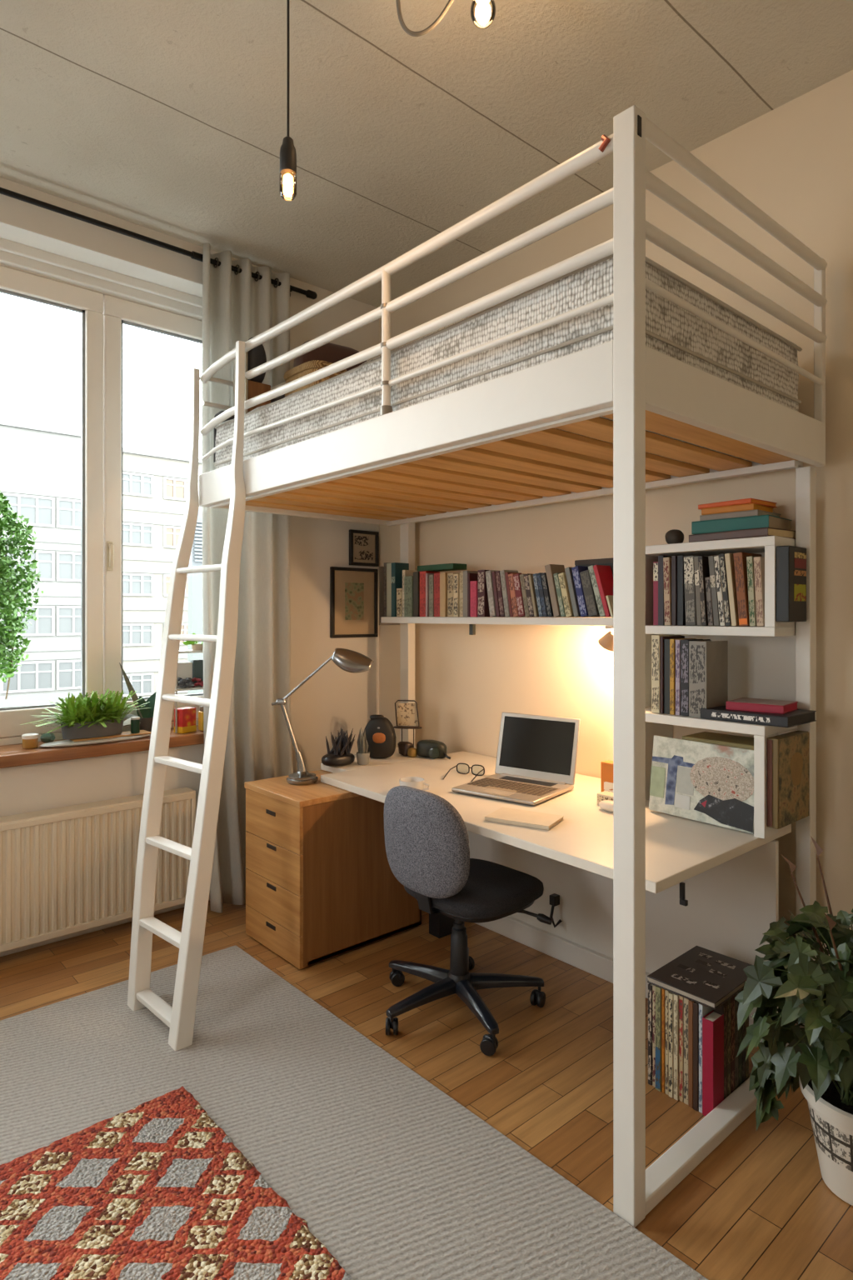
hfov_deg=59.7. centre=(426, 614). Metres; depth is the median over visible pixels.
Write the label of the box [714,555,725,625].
book
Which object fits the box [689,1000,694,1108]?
magazine
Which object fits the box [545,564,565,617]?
book
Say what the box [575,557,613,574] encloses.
album
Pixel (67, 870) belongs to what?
radiator
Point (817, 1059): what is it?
potted plant
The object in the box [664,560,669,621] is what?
print
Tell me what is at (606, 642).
lamp
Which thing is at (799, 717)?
book
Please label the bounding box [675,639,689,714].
book
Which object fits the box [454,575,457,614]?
print
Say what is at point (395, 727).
tray
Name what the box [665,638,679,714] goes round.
book
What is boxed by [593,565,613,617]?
book
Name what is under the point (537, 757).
laptop
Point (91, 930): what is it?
baseboard
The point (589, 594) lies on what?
print
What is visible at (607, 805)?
computer mouse
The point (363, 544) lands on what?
artwork
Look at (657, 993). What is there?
print
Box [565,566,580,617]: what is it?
book
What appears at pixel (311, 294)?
curtain rod
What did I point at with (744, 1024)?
print
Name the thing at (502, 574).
print
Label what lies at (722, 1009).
magazine
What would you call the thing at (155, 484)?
apartment building
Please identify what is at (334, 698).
wall
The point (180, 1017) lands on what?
ladder
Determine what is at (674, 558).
book
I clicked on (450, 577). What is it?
print
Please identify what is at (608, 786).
print
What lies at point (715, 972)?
print
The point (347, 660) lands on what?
desk lamp
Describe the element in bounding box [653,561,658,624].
book
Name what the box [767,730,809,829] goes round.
storage box
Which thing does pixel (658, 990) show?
magazine
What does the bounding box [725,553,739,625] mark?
book
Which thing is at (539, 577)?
print
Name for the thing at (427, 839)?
office chair
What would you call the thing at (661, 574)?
book
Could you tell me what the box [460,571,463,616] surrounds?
book
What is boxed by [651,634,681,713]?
book
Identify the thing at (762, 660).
shelf unit
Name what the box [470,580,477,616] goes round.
book
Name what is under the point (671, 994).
magazine
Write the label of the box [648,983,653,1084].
magazine
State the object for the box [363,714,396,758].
vase
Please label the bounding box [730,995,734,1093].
magazine
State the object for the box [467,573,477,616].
book
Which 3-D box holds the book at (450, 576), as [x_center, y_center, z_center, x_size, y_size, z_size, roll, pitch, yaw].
[0.150,-0.097,3.618,0.096,0.211,0.043,0,0,-41]
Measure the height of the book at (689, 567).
0.250 m
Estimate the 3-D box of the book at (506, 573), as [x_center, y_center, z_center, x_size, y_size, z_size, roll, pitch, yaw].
[0.400,-0.091,3.329,0.095,0.200,0.047,0,0,-41]
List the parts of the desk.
panel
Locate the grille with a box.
[0,787,195,824]
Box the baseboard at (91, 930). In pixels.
[0,891,209,956]
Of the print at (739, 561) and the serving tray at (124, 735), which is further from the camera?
the serving tray at (124, 735)
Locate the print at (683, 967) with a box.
[676,964,695,971]
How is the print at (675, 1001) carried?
attached to the magazine at (676, 996)
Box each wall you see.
[0,177,379,816]
[379,70,852,958]
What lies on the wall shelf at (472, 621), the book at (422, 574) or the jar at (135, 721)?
the book at (422, 574)
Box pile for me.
[397,740,417,757]
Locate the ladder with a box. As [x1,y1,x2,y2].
[127,340,245,1050]
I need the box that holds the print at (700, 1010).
[699,1009,702,1108]
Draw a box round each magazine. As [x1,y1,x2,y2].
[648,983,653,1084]
[652,985,655,1087]
[655,985,662,1091]
[661,988,665,1093]
[665,990,670,1094]
[669,991,674,1098]
[674,993,679,1100]
[679,995,684,1102]
[684,997,689,1104]
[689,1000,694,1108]
[693,1001,699,1111]
[699,1003,714,1113]
[714,1000,727,1099]
[727,998,730,1096]
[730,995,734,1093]
[735,992,738,1089]
[738,990,742,1086]
[742,988,745,1083]
[745,1015,749,1079]
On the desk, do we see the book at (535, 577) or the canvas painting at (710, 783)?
the canvas painting at (710, 783)
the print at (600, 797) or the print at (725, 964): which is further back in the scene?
the print at (600, 797)
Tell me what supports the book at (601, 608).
on the wall shelf at (472, 621)
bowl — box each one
[321,727,354,766]
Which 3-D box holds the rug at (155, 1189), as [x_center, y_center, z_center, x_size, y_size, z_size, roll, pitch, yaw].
[-0.858,1.381,0.987,1.823,0.015,1.616,0,0,-41]
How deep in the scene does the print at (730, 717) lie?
2.39 m
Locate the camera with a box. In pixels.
[416,739,450,759]
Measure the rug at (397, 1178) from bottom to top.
0.010 m
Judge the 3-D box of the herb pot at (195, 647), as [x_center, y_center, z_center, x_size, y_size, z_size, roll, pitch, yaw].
[-1.138,0.131,3.695,0.151,0.087,0.147,0,0,-41]
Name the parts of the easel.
wire frame, leg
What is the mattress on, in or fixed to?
on the bed
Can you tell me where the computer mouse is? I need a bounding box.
[599,800,613,812]
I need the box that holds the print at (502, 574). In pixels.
[500,572,509,614]
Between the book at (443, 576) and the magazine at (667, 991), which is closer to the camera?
the magazine at (667, 991)
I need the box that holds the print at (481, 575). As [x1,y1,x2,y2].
[478,572,484,614]
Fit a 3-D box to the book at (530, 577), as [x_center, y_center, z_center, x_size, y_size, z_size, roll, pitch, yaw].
[0.490,-0.083,3.222,0.095,0.183,0.049,0,0,-41]
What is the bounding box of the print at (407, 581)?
[405,578,411,614]
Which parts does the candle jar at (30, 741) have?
lid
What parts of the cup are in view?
handle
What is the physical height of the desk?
0.700 m
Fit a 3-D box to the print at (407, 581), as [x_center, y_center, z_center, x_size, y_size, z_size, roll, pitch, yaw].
[-0.095,-0.095,3.811,0.001,0.187,0.052,0,0,-41]
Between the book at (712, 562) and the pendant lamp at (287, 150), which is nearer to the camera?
the pendant lamp at (287, 150)
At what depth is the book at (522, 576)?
3.23 m
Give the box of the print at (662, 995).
[661,994,664,1088]
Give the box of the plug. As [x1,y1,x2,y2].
[550,893,562,927]
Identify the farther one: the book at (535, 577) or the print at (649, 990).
the book at (535, 577)
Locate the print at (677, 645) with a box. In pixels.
[675,643,679,711]
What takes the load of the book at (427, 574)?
on the wall shelf at (472, 621)
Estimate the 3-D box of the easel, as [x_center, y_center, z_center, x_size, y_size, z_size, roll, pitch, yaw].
[-0.095,0.566,3.769,0.150,0.266,0.057,0,0,9]
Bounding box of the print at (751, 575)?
[747,560,754,622]
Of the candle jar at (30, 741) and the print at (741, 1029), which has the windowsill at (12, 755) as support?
the candle jar at (30, 741)
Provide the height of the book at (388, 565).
0.283 m
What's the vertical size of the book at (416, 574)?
0.228 m
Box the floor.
[0,896,852,1279]
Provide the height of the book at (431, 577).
0.208 m
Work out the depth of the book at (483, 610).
3.42 m
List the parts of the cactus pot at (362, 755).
pot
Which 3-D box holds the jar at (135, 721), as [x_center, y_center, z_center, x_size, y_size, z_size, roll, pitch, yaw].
[-1.342,0.506,3.425,0.040,0.072,0.040,0,0,-41]
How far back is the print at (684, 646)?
2.55 m
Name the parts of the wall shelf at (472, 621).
panel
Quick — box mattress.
[214,254,802,469]
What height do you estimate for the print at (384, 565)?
0.259 m
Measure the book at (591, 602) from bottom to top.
0.190 m
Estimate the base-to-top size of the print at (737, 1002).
0.272 m
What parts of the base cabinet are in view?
drawer pull, drawer pull, drawer pull, drawer pull, drawer, drawer, drawer, drawer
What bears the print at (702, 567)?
attached to the book at (703, 562)
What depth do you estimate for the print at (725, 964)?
2.28 m
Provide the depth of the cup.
2.91 m
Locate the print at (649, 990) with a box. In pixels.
[648,989,651,1080]
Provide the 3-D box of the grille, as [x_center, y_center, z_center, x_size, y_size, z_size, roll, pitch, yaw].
[-2.127,0.830,2.631,2.700,0.010,0.100,0,0,-41]
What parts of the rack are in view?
leg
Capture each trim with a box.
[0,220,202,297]
[0,237,202,319]
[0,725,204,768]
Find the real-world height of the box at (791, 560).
0.244 m
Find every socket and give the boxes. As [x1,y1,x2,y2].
[280,135,296,177]
[475,0,490,4]
[550,893,559,906]
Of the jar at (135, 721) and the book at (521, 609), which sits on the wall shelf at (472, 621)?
the book at (521, 609)
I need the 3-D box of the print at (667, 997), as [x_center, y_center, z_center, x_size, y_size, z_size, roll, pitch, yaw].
[0.701,1.248,2.168,0.001,0.273,0.009,0,0,-41]
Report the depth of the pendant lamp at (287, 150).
2.04 m
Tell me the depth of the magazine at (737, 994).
2.15 m
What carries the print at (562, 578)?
attached to the book at (562, 577)
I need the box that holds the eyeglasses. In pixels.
[443,762,484,781]
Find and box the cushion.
[293,340,366,370]
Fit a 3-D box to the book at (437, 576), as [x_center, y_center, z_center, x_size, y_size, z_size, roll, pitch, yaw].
[0.088,-0.099,3.690,0.096,0.215,0.049,0,0,-41]
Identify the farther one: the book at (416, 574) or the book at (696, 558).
the book at (416, 574)
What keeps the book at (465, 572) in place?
on the wall shelf at (472, 621)
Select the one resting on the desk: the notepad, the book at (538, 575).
the notepad
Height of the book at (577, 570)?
0.208 m
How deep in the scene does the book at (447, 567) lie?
3.65 m
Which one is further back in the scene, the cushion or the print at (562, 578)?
the cushion
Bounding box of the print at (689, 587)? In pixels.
[685,583,694,622]
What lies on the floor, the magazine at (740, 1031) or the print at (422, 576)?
the magazine at (740, 1031)
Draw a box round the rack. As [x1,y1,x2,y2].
[175,650,203,733]
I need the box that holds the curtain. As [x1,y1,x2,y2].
[201,242,293,912]
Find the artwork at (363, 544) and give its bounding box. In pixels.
[355,535,373,559]
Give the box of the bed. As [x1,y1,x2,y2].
[199,105,827,1227]
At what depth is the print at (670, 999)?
2.16 m
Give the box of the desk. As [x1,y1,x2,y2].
[320,746,791,1046]
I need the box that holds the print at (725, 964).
[715,960,736,969]
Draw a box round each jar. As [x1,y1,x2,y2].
[21,733,38,749]
[130,716,139,733]
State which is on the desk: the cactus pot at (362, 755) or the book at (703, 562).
the cactus pot at (362, 755)
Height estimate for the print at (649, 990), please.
0.267 m
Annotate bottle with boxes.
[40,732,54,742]
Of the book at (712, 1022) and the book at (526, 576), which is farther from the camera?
the book at (526, 576)
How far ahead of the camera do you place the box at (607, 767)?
2.84 m
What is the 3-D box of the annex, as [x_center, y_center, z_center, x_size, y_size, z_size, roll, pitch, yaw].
[-5.490,2.300,21.979,3.100,10.600,0.400,0,0,-41]
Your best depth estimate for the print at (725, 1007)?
2.11 m
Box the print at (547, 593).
[541,575,551,614]
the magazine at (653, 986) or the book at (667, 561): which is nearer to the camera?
the magazine at (653, 986)
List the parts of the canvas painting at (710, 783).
grey panel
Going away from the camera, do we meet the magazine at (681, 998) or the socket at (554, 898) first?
the magazine at (681, 998)
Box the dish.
[177,677,203,687]
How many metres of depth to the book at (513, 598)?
3.28 m
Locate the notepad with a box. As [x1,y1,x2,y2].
[485,807,564,829]
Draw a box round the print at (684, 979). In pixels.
[671,974,696,984]
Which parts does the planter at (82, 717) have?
planter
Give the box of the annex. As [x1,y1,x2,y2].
[187,509,203,694]
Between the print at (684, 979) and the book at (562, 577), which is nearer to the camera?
the print at (684, 979)
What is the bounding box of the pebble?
[665,529,684,544]
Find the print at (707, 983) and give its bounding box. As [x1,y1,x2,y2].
[702,980,720,988]
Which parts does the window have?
sash, handle, sash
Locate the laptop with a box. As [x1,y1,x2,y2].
[451,711,580,805]
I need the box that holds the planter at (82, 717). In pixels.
[20,688,148,739]
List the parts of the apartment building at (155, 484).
pane, pane, pane, pane, pane, pane, pane, pane, pane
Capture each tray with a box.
[40,730,151,747]
[393,725,422,729]
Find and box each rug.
[0,945,708,1279]
[0,1085,353,1279]
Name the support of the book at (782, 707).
on the book at (799, 717)
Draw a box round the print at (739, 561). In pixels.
[734,555,746,619]
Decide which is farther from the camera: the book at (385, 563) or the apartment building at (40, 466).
the apartment building at (40, 466)
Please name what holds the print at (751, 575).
attached to the book at (750, 560)
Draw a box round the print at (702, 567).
[698,559,705,622]
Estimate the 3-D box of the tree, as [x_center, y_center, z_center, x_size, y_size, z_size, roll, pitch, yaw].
[-2.247,-0.745,3.570,0.670,2.324,0.718,0,0,10]
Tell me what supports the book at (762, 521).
on the book at (762, 532)
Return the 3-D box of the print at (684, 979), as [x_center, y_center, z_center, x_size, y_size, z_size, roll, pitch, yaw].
[0.757,1.071,2.185,0.023,0.001,0.070,0,0,-41]
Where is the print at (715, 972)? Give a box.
[708,969,727,977]
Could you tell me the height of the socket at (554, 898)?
0.040 m
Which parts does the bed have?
guard rail, guard rail, rail, guard post, rail, guard rail, guard rail, guard rail, corner post, guard rail, rail, corner post, rail, guard rail, guard rail, guard rail, guard rail, corner post, guard post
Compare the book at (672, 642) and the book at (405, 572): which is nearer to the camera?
the book at (672, 642)
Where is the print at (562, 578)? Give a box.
[559,575,570,614]
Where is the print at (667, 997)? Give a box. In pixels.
[665,995,668,1089]
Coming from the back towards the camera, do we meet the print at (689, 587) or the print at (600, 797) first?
the print at (600, 797)
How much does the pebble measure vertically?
0.060 m
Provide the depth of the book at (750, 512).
2.54 m
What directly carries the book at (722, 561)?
on the shelf unit at (762, 660)
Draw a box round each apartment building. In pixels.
[0,419,80,707]
[123,447,202,698]
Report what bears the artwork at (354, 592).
attached to the framed picture at (353, 591)
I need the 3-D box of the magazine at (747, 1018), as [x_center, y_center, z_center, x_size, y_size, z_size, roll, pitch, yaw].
[0.887,1.248,2.269,0.022,0.302,0.191,0,0,-41]
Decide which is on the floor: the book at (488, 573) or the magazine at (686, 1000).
the magazine at (686, 1000)
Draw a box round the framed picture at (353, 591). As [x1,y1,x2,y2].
[330,566,378,638]
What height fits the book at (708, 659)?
0.258 m
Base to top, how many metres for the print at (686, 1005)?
0.272 m
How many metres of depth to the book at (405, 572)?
3.86 m
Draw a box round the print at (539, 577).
[537,575,546,614]
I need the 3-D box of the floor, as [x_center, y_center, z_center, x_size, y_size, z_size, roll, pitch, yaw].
[-0.428,1.450,1.224,4.380,0.100,5.100,0,0,-41]
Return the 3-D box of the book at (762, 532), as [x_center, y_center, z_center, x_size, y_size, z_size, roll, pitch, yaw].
[1.110,-0.271,2.594,0.220,0.028,0.295,0,0,-36]
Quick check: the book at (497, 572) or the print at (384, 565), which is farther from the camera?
the print at (384, 565)
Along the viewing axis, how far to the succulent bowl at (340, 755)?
3.44 m
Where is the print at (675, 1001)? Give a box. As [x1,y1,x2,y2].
[674,1000,677,1094]
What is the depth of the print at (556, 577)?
3.09 m
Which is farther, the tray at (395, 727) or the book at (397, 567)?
the book at (397, 567)
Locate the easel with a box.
[393,700,422,744]
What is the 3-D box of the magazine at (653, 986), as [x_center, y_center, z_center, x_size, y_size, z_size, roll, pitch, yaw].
[0.749,1.249,2.270,0.201,0.300,0.011,0,0,-41]
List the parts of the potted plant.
stem, pot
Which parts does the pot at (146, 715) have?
pot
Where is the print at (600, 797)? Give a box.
[597,795,613,801]
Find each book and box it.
[384,562,391,616]
[386,563,391,616]
[391,562,409,616]
[396,588,402,616]
[402,570,417,616]
[404,575,413,616]
[413,571,419,616]
[417,563,466,571]
[420,570,439,616]
[425,573,434,616]
[429,575,434,616]
[434,573,439,616]
[440,572,449,616]
[447,573,456,616]
[453,573,459,616]
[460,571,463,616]
[463,570,477,616]
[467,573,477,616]
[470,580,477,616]
[477,570,494,616]
[485,570,496,616]
[491,571,500,616]
[495,570,504,616]
[500,570,518,616]
[505,572,521,616]
[508,573,519,616]
[513,573,525,616]
[520,573,529,616]
[524,573,534,616]
[528,575,539,616]
[532,573,543,616]
[536,572,548,617]
[540,572,554,617]
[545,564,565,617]
[553,572,566,617]
[558,572,574,617]
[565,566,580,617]
[571,565,589,617]
[580,570,600,617]
[588,565,605,617]
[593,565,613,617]
[605,595,613,617]
[647,945,752,1009]
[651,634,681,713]
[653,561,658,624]
[658,555,671,624]
[660,635,684,713]
[663,557,671,624]
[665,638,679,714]
[670,638,695,714]
[671,555,677,625]
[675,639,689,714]
[677,555,685,625]
[680,639,710,716]
[684,555,697,625]
[689,527,795,542]
[689,640,728,717]
[691,514,792,534]
[694,555,702,625]
[698,498,777,509]
[698,555,709,625]
[700,509,781,520]
[700,705,816,727]
[701,503,773,514]
[702,1010,724,1115]
[705,576,714,625]
[708,555,719,625]
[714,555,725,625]
[719,553,731,625]
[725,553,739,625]
[726,697,798,714]
[733,551,762,625]
[746,555,757,626]
[754,556,764,626]
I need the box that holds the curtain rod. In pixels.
[0,187,317,299]
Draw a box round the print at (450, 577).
[447,575,453,614]
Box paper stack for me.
[682,731,754,749]
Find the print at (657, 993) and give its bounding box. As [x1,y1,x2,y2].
[655,991,659,1048]
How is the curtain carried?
hanging from the curtain rod
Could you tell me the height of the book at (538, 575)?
0.189 m
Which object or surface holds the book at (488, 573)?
on the wall shelf at (472, 621)
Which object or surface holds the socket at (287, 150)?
attached to the pendant lamp at (287, 150)
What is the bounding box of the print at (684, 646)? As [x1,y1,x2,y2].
[681,643,688,712]
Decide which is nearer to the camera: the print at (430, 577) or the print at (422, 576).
the print at (430, 577)
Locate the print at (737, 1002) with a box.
[735,1000,738,1089]
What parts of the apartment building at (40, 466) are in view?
pane, pane, pane, pane, pane, pane, pane, pane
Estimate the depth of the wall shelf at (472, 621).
3.42 m
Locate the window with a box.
[0,263,203,745]
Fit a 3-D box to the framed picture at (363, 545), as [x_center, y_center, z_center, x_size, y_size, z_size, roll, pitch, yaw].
[-0.359,-0.383,4.273,0.200,0.202,0.022,0,0,-41]
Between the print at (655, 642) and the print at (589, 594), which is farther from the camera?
the print at (589, 594)
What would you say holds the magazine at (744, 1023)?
on the floor
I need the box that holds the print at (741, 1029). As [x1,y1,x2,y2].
[739,1002,742,1085]
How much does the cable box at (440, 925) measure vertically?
0.260 m
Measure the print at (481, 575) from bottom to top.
0.194 m
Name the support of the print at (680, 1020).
attached to the magazine at (681, 998)
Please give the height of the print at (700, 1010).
0.274 m
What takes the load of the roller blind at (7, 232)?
attached to the wall at (334, 698)
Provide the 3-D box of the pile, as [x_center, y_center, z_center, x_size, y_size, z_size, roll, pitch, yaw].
[-0.088,0.667,3.700,0.062,0.070,0.124,0,0,-41]
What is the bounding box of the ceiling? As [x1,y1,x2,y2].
[0,0,852,307]
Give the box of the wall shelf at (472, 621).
[379,565,613,634]
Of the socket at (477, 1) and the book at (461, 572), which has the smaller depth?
the socket at (477, 1)
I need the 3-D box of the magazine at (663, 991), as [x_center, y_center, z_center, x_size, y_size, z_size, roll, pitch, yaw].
[0.767,1.248,2.243,0.201,0.303,0.009,0,0,-41]
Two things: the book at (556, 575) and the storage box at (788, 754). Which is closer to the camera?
the storage box at (788, 754)
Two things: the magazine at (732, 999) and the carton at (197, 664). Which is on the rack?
the carton at (197, 664)
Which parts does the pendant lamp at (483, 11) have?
bulb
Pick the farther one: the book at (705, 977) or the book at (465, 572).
the book at (465, 572)
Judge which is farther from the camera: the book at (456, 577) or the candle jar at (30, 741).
the book at (456, 577)
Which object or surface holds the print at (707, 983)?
on the book at (705, 977)
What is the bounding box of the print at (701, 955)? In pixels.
[697,952,713,959]
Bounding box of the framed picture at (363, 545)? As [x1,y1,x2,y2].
[349,529,379,566]
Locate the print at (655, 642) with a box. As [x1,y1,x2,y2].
[652,639,659,709]
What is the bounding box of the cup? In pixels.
[399,776,429,790]
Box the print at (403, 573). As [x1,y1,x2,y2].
[402,572,404,614]
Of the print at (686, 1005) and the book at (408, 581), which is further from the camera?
the book at (408, 581)
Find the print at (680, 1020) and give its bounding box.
[679,1019,682,1096]
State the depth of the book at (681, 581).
2.68 m
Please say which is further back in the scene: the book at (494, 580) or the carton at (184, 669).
the carton at (184, 669)
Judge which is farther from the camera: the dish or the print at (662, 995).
the dish
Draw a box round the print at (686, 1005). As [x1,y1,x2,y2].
[684,1003,688,1099]
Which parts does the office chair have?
leg, leg, backrest, seat, leg, leg, height lever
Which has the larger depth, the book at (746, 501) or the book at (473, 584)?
the book at (473, 584)
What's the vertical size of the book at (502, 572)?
0.210 m
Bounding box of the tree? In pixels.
[0,490,43,699]
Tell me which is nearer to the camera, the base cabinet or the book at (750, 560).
the book at (750, 560)
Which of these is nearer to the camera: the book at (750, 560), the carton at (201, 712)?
the book at (750, 560)
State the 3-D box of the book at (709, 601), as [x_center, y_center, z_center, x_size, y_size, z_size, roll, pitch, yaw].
[1.044,-0.047,2.649,0.151,0.171,0.030,0,0,-41]
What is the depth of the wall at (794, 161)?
2.80 m
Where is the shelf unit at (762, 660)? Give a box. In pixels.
[645,535,797,839]
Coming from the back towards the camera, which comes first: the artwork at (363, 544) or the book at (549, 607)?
the artwork at (363, 544)
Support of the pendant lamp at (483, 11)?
hanging from the ceiling
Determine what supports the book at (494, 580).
on the wall shelf at (472, 621)
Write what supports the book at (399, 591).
on the wall shelf at (472, 621)
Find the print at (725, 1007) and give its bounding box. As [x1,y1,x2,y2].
[724,1005,727,1099]
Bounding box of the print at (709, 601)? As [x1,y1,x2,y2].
[705,579,712,623]
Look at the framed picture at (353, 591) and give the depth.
4.22 m
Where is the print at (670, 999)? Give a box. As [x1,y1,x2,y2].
[669,998,672,1093]
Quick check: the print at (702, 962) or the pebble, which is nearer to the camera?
the print at (702, 962)
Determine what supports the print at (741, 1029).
attached to the magazine at (740, 1031)
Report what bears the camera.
on the desk
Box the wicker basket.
[283,360,346,396]
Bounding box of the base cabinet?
[244,770,421,969]
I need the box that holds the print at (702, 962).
[695,959,712,966]
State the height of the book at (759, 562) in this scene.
0.232 m
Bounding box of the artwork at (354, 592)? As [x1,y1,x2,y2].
[345,582,364,619]
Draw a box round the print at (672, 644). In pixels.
[670,642,674,710]
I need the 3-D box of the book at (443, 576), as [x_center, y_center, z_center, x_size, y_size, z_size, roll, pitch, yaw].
[0.114,-0.098,3.646,0.095,0.214,0.039,0,0,-41]
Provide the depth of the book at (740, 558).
2.51 m
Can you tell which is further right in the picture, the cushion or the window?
the cushion
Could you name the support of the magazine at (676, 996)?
on the floor
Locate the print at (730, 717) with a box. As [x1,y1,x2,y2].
[711,712,769,722]
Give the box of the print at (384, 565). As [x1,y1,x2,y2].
[384,565,385,614]
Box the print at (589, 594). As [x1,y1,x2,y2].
[580,571,595,614]
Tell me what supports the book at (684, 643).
on the shelf unit at (762, 660)
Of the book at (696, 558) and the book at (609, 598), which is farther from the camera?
the book at (609, 598)
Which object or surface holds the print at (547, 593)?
attached to the book at (549, 607)
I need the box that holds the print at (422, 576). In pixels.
[420,573,425,614]
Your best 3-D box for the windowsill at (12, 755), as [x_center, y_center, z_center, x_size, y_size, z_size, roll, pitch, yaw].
[-2.175,0.593,2.769,3.302,0.050,0.280,0,0,-41]
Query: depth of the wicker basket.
3.30 m
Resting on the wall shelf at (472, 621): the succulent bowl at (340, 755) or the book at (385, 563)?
the book at (385, 563)
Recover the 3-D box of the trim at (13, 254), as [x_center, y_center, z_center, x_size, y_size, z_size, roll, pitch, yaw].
[-2.253,-1.575,2.857,3.310,0.090,0.075,0,0,-41]
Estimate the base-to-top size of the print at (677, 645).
0.235 m
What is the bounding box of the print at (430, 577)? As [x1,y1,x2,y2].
[429,576,432,614]
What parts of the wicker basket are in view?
lid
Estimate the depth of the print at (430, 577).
3.69 m
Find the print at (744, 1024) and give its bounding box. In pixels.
[742,1020,745,1083]
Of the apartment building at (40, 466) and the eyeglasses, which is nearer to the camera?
the eyeglasses
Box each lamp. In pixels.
[271,648,373,784]
[280,0,296,200]
[395,0,496,36]
[598,625,613,651]
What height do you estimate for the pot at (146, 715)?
0.344 m
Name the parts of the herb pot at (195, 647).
pot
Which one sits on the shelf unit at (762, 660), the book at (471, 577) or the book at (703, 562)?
the book at (703, 562)
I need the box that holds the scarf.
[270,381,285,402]
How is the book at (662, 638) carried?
on the shelf unit at (762, 660)
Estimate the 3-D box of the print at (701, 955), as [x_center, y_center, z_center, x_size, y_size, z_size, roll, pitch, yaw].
[0.876,1.071,2.336,0.023,0.001,0.040,0,0,-41]
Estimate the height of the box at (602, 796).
0.041 m
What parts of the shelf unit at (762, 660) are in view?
panel, rail, leg panel, panel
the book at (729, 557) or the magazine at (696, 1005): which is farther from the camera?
the book at (729, 557)
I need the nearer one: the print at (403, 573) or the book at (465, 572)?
the book at (465, 572)
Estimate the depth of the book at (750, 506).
2.54 m
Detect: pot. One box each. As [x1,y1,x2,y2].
[119,662,156,732]
[182,632,203,649]
[356,727,369,764]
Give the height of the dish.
0.052 m
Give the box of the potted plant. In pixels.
[735,835,852,1205]
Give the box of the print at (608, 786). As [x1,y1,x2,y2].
[604,781,613,792]
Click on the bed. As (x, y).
(493, 445)
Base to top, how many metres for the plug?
0.126 m
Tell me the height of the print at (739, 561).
0.225 m
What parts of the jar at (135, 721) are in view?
lid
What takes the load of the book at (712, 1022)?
on the floor
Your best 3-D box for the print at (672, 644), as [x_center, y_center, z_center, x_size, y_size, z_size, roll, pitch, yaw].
[0.854,0.215,2.586,0.001,0.237,0.013,0,0,-41]
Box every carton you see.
[174,706,196,733]
[177,661,192,687]
[190,659,203,685]
[198,705,204,730]
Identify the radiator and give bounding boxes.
[0,787,195,952]
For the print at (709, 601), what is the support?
attached to the book at (709, 601)
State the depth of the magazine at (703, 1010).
2.09 m
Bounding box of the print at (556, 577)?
[554,575,564,614]
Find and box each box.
[429,913,454,938]
[597,790,613,804]
[600,760,613,792]
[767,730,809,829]
[776,545,806,621]
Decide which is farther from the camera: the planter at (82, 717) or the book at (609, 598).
the planter at (82, 717)
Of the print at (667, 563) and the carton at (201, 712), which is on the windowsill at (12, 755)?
the carton at (201, 712)
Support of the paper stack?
on the desk
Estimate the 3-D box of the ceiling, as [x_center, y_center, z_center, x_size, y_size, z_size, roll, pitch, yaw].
[-0.428,-1.850,1.224,4.380,0.100,5.100,0,0,-41]
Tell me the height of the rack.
0.392 m
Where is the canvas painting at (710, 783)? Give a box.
[649,735,754,834]
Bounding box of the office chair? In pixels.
[383,785,552,1055]

